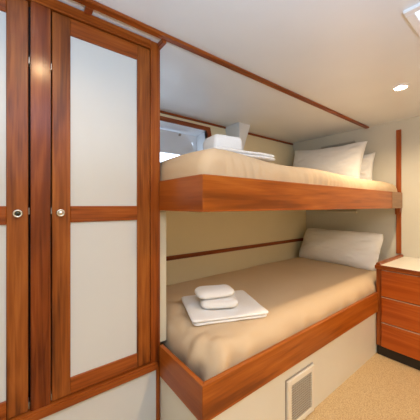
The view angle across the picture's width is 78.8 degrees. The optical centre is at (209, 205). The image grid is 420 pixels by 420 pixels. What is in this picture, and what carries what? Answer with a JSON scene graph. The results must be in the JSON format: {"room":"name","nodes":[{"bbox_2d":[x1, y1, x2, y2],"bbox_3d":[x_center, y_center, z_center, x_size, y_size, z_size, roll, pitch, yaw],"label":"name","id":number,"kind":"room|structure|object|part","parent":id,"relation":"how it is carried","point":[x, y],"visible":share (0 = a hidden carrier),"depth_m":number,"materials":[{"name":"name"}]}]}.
{"room":"ship cabin","nodes":[
{"label":"ship cabin","id":0,"kind":"room"},
{"bbox_2d":[160,113,305,284],"bbox_3d":[0.201,0.184,2.456,2.218,1.912,0.220,0,0,-38],"label":"wall","id":1,"kind":"structure","parent":0,"point":[186,232],"depth_m":2.33,"materials":[{"name":"beige paint"}]},
{"bbox_2d":[160,152,179,161],"bbox_3d":[-0.479,-0.415,2.206,0.780,0.370,0.004,0,0,-38],"label":"window","id":2,"kind":"structure","parent":1,"relation":"in","point":[163,156],"depth_m":2.27,"materials":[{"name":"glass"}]},
{"bbox_2d":[160,129,192,154],"bbox_3d":[-0.442,-0.481,2.161,0.735,0.343,0.034,0,0,-38],"label":"shutter window","id":3,"kind":"structure","parent":1,"relation":"in","point":[171,142],"depth_m":2.27,"materials":[{"name":"grey plastic"}]},
{"bbox_2d":[160,121,206,151],"bbox_3d":[-0.375,-0.474,2.126,0.848,0.488,0.278,0,0,-38],"label":"trim","id":4,"kind":"structure","parent":1,"relation":"attached to","point":[196,136],"depth_m":2.35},
{"bbox_2d":[160,116,211,137],"bbox_3d":[-0.317,-0.477,2.055,0.892,0.494,0.137,0,0,-38],"label":"trim","id":5,"kind":"structure","parent":1,"relation":"attached to","point":[162,118],"depth_m":2.21,"materials":[{"name":"brown wood"}]},
{"bbox_2d":[160,110,225,128],"bbox_3d":[-0.289,-0.763,2.184,1.095,0.018,0.042,0,0,-38],"label":"trim","id":6,"kind":"structure","parent":1,"relation":"attached to","point":[162,112],"depth_m":2.26,"materials":[{"name":"brown wood"}]},
{"bbox_2d":[166,238,302,260],"bbox_3d":[0.294,0.396,2.381,2.158,0.032,0.012,0,0,-38],"label":"trim","id":7,"kind":"structure","parent":1,"relation":"attached to","point":[174,257],"depth_m":2.26,"materials":[{"name":"brown wood"}]},
{"bbox_2d":[225,122,249,149],"bbox_3d":[0.258,-0.596,2.494,0.149,0.352,0.230,0,0,-38],"label":"bracket","id":8,"kind":"object","parent":1,"relation":"attached to","point":[239,129],"visible":0.39,"depth_m":2.40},
{"bbox_2d":[248,132,292,144],"bbox_3d":[0.642,-0.762,2.903,0.968,0.020,0.042,0,0,-38],"label":"trim","id":9,"kind":"structure","parent":1,"relation":"attached to","point":[252,134],"depth_m":2.91,"materials":[{"name":"brown wood"}]},
{"bbox_2d":[159,174,401,213],"bbox_3d":[0.561,-0.018,1.985,2.214,0.196,0.946,0,0,-38],"label":"upper bunk frame","id":10,"kind":"structure","parent":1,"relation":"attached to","point":[201,192],"depth_m":1.15,"materials":[{"name":"teak"},{"name":"beige fabric"}]},
{"bbox_2d":[160,149,396,191],"bbox_3d":[0.564,-0.131,1.998,2.188,0.237,0.929,0,0,-38],"label":"mattress","id":11,"kind":"object","parent":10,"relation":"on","point":[220,162],"visible":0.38,"depth_m":1.17,"materials":[{"name":"beige fabric"}]},
{"bbox_2d":[209,146,274,161],"bbox_3d":[0.111,-0.260,1.401,0.403,0.043,0.304,0,0,-32],"label":"bath towel","id":12,"kind":"object","parent":11,"relation":"on","point":[257,155],"visible":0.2,"depth_m":1.30,"materials":[{"name":"white fabric"}]},
{"bbox_2d":[203,134,241,149],"bbox_3d":[0.067,-0.315,1.340,0.178,0.086,0.138,0,0,-31],"label":"hand towel","id":13,"kind":"object","parent":12,"relation":"on","point":[220,140],"visible":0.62,"depth_m":1.28,"materials":[{"name":"white fabric"}]},
{"bbox_2d":[293,141,367,178],"bbox_3d":[1.182,-0.415,2.665,0.206,0.455,0.800,0,0,-38],"label":"pillow","id":14,"kind":"object","parent":11,"relation":"on","point":[346,160],"visible":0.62,"depth_m":2.49,"materials":[{"name":"white fabric"}]},
{"bbox_2d":[360,152,375,179],"bbox_3d":[1.360,-0.343,2.663,0.115,0.360,0.640,0,0,-38],"label":"pillow","id":15,"kind":"object","parent":11,"relation":"on","point":[368,159],"visible":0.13,"depth_m":2.44,"materials":[{"name":"white fabric"}]},
{"bbox_2d":[58,0,419,143],"bbox_3d":[0.448,-0.797,0.663,4.120,0.050,3.700,0,0,-38],"label":"ceiling","id":16,"kind":"structure","parent":0,"point":[347,57],"depth_m":1.36,"materials":[{"name":"white paint"}]},
{"bbox_2d":[84,6,93,14],"bbox_3d":[-0.474,-0.765,0.999,0.028,0.014,0.040,0,0,-38],"label":"trim","id":17,"kind":"structure","parent":16,"relation":"attached to","point":[87,10],"depth_m":0.99,"materials":[{"name":"brown wood"}]},
{"bbox_2d":[158,39,165,49],"bbox_3d":[-0.234,-0.761,1.210,0.021,0.022,0.080,0,0,-38],"label":"trim","id":18,"kind":"structure","parent":16,"relation":"attached to","point":[161,43],"depth_m":1.19,"materials":[{"name":"brown wood"}]},
{"bbox_2d":[73,0,368,128],"bbox_3d":[-0.058,-0.765,1.272,4.065,0.014,0.036,0,0,-38],"label":"trim","id":19,"kind":"structure","parent":16,"relation":"attached to","point":[92,4],"depth_m":1.25,"materials":[{"name":"brown wood"}]},
{"bbox_2d":[392,83,409,90],"bbox_3d":[1.242,-0.768,1.663,0.096,0.008,0.096,0,0,-38],"label":"recessed light","id":20,"kind":"object","parent":16,"relation":"in","point":[399,87],"visible":1,"depth_m":1.66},
{"bbox_2d":[403,3,419,36],"bbox_3d":[1.104,-0.826,0.964,0.474,0.132,0.494,0,0,-38],"label":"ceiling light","id":21,"kind":"object","parent":16,"relation":"attached to","point":[412,14],"visible":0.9,"depth_m":1.03,"materials":[{"name":"white glass"}]},
{"bbox_2d":[293,116,419,261],"bbox_3d":[2.058,0.184,1.908,0.050,1.912,3.700,0,0,-38],"label":"wall","id":22,"kind":"structure","parent":0,"point":[381,138],"depth_m":2.38,"materials":[{"name":"beige paint"}]},
{"bbox_2d":[321,141,354,148],"bbox_3d":[1.363,-0.649,2.736,0.036,0.020,0.348,0,0,-38],"label":"light","id":23,"kind":"object","parent":22,"relation":"attached to","point":[350,142],"visible":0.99,"depth_m":2.72,"materials":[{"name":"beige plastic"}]},
{"bbox_2d":[324,210,356,212],"bbox_3d":[1.379,0.067,2.716,0.036,0.025,0.338,0,0,-38],"label":"light","id":24,"kind":"object","parent":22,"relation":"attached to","point":[325,211],"visible":1,"depth_m":2.71,"materials":[{"name":"beige plastic"}]},
{"bbox_2d":[325,211,353,212],"bbox_3d":[1.366,0.067,2.706,0.005,0.013,0.306,0,0,-38],"label":"diffuser","id":25,"kind":"object","parent":24,"relation":"attached to","point":[325,211],"depth_m":2.70,"materials":[{"name":"beige plastic"}]},
{"bbox_2d":[396,129,400,253],"bbox_3d":[1.707,-0.125,2.311,0.012,1.120,0.038,0,0,-38],"label":"trim","id":26,"kind":"structure","parent":22,"relation":"attached to","point":[398,132],"depth_m":2.31,"materials":[{"name":"brown wood"}]},
{"bbox_2d":[304,352,419,419],"bbox_3d":[0.448,1.160,0.663,4.120,0.040,3.700,0,0,-38],"label":"floor","id":27,"kind":"structure","parent":0,"point":[382,388],"depth_m":1.54,"materials":[{"name":"beige carpet"}]},
{"bbox_2d":[0,0,165,419],"bbox_3d":[-0.858,0.185,1.093,1.220,1.909,0.600,0,0,-38],"label":"wardrobe","id":28,"kind":"object","parent":27,"relation":"on","point":[83,226],"visible":0.99,"depth_m":1.00,"materials":[{"name":"brown wood"}]},
{"bbox_3d":[-0.803,-0.690,0.794,0.266,0.064,0.022,0,0,-38],"label":"rail","id":29,"kind":"part","parent":28,"relation":"part of","materials":[{"name":"brown wood"}]},
{"bbox_3d":[-0.803,0.034,0.794,0.266,0.063,0.022,0,0,-38],"label":"rail","id":30,"kind":"part","parent":28,"relation":"part of","materials":[{"name":"brown wood"}]},
{"bbox_3d":[-0.803,0.697,0.794,0.266,0.062,0.022,0,0,-38],"label":"rail","id":31,"kind":"part","parent":28,"relation":"part of","materials":[{"name":"brown wood"}]},
{"bbox_3d":[-0.805,-0.328,0.796,0.266,0.660,0.012,0,0,-38],"label":"panel","id":32,"kind":"part","parent":28,"relation":"part of","materials":[{"name":"white laminate"}]},
{"bbox_3d":[-0.805,0.365,0.796,0.266,0.601,0.012,0,0,-38],"label":"panel","id":33,"kind":"part","parent":28,"relation":"part of","materials":[{"name":"white laminate"}]},
{"bbox_3d":[-0.803,0.003,0.794,0.388,1.450,0.022,0,0,-38],"label":"door","id":34,"kind":"part","parent":28,"relation":"part of","materials":[{"name":"brown wood"}]},
{"bbox_3d":[-0.663,0.028,0.881,0.031,0.031,0.012,0,0,-38],"label":"knob","id":35,"kind":"part","parent":28,"relation":"part of","materials":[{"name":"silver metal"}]},
{"bbox_3d":[-0.625,0.004,0.942,0.060,1.463,0.044,0,0,-38],"label":"post","id":36,"kind":"part","parent":28,"relation":"part of","materials":[{"name":"brown wood"}]},
{"bbox_3d":[-0.561,0.028,0.960,0.031,0.031,0.012,0,0,-38],"label":"knob","id":37,"kind":"part","parent":28,"relation":"part of","materials":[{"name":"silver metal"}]},
{"bbox_3d":[-0.717,0.749,0.862,1.160,0.034,0.060,0,0,-38],"label":"rail","id":38,"kind":"part","parent":28,"relation":"part of","materials":[{"name":"brown wood"}]},
{"bbox_3d":[-0.733,-0.748,0.857,1.128,0.040,0.048,0,0,-38],"label":"cornice","id":39,"kind":"part","parent":28,"relation":"part of","materials":[{"name":"brown wood"}]},
{"bbox_3d":[-0.724,0.953,0.869,1.157,0.374,0.036,0,0,-38],"label":"plinth panel","id":40,"kind":"part","parent":28,"relation":"part of","materials":[{"name":"white laminate"}]},
{"bbox_3d":[-0.439,0.003,1.075,0.389,1.450,0.022,0,0,-38],"label":"door","id":41,"kind":"part","parent":28,"relation":"part of","materials":[{"name":"brown wood"}]},
{"bbox_3d":[-0.439,-0.690,1.076,0.267,0.064,0.022,0,0,-38],"label":"rail","id":42,"kind":"part","parent":28,"relation":"part of","materials":[{"name":"brown wood"}]},
{"bbox_3d":[-0.439,0.034,1.076,0.267,0.063,0.022,0,0,-38],"label":"rail","id":43,"kind":"part","parent":28,"relation":"part of","materials":[{"name":"brown wood"}]},
{"bbox_3d":[-0.439,0.697,1.076,0.267,0.062,0.022,0,0,-38],"label":"rail","id":44,"kind":"part","parent":28,"relation":"part of","materials":[{"name":"brown wood"}]},
{"bbox_3d":[-0.440,-0.328,1.078,0.267,0.660,0.012,0,0,-38],"label":"panel","id":45,"kind":"part","parent":28,"relation":"part of","materials":[{"name":"white laminate"}]},
{"bbox_3d":[-0.440,0.365,1.078,0.267,0.601,0.012,0,0,-38],"label":"panel","id":46,"kind":"part","parent":28,"relation":"part of","materials":[{"name":"white laminate"}]},
{"bbox_3d":[-0.261,0.953,1.226,0.014,0.374,0.042,0,0,-38],"label":"plinth post","id":47,"kind":"part","parent":28,"relation":"part of","materials":[{"name":"brown wood"}]},
{"bbox_3d":[-0.402,0.345,1.468,0.040,0.635,0.565,0,0,-38],"label":"panel","id":48,"kind":"part","parent":28,"relation":"part of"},
{"bbox_2d":[159,292,377,419],"bbox_3d":[0.558,0.901,1.988,2.214,0.477,0.948,0,0,-38],"label":"bunk bed","id":49,"kind":"object","parent":27,"relation":"on","point":[339,344],"visible":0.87,"depth_m":1.21,"materials":[{"name":"brown wood"}]},
{"bbox_3d":[-0.129,0.968,1.107,0.030,0.345,0.328,0,0,-38],"label":"panel","id":50,"kind":"part","parent":49,"relation":"part of","materials":[{"name":"beige paint"}]},
{"bbox_2d":[160,257,375,381],"bbox_3d":[0.569,0.677,2.008,2.174,0.232,0.928,0,0,-38],"label":"mattress","id":51,"kind":"object","parent":49,"relation":"on","point":[298,293],"visible":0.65,"depth_m":1.48,"materials":[{"name":"beige fabric"}]},
{"bbox_2d":[181,290,267,325],"bbox_3d":[0.064,0.549,1.403,0.402,0.042,0.342,0,0,-16],"label":"bath towel","id":52,"kind":"object","parent":51,"relation":"on","point":[247,307],"visible":0.71,"depth_m":1.29,"materials":[{"name":"white fabric"}]},
{"bbox_2d":[199,295,237,308],"bbox_3d":[0.046,0.510,1.361,0.201,0.048,0.144,0,0,-9],"label":"hand towel","id":53,"kind":"object","parent":52,"relation":"on","point":[231,301],"visible":0.77,"depth_m":1.30,"materials":[{"name":"white fabric"}]},
{"bbox_2d":[195,284,233,298],"bbox_3d":[0.024,0.463,1.378,0.210,0.051,0.131,0,0,-17],"label":"hand towel","id":54,"kind":"object","parent":53,"relation":"on","point":[210,291],"visible":1,"depth_m":1.33,"materials":[{"name":"white fabric"}]},
{"bbox_2d":[299,228,382,270],"bbox_3d":[1.270,0.417,2.568,0.263,0.334,0.800,0,0,-34],"label":"pillow","id":55,"kind":"object","parent":51,"relation":"on","point":[361,250],"visible":0.98,"depth_m":2.42,"materials":[{"name":"white fabric"}]},
{"bbox_3d":[0.835,0.968,1.638,2.204,0.345,0.015,0,0,-38],"label":"panel","id":56,"kind":"part","parent":49,"relation":"part of","materials":[{"name":"beige paint"}]},
{"bbox_2d":[285,362,313,419],"bbox_3d":[0.476,1.002,1.342,0.248,0.261,0.013,0,0,-38],"label":"vent grille","id":57,"kind":"object","parent":49,"relation":"attached to","point":[299,388],"visible":1,"depth_m":1.34,"materials":[{"name":"beige plastic"}]},
{"bbox_2d":[375,254,419,369],"bbox_3d":[1.686,0.788,1.870,0.580,0.704,0.655,0,0,-38],"label":"base cabinet","id":58,"kind":"object","parent":27,"relation":"on","point":[397,277],"visible":0.98,"depth_m":1.85,"materials":[{"name":"brown wood"}]},
{"bbox_3d":[1.498,0.458,2.118,0.553,0.044,0.028,0,0,-38],"label":"rail","id":59,"kind":"part","parent":58,"relation":"part of","materials":[{"name":"brown wood"}]},
{"bbox_3d":[1.483,0.973,1.693,0.018,0.178,0.604,0,0,-38],"label":"drawer","id":60,"kind":"part","parent":58,"relation":"part of","materials":[{"name":"brown wood"}]},
{"bbox_3d":[1.483,0.783,1.693,0.018,0.184,0.604,0,0,-38],"label":"drawer","id":61,"kind":"part","parent":58,"relation":"part of","materials":[{"name":"brown wood"}]},
{"bbox_3d":[1.483,0.586,1.693,0.018,0.193,0.604,0,0,-38],"label":"drawer","id":62,"kind":"part","parent":58,"relation":"part of","materials":[{"name":"brown wood"}]},
{"bbox_2d":[382,256,419,270],"bbox_3d":[1.702,0.467,1.863,0.564,0.026,0.625,0,0,-38],"label":"countertop","id":63,"kind":"structure","parent":58,"relation":"on","point":[410,263],"depth_m":2.00,"materials":[{"name":"beige laminate"}]}
]}

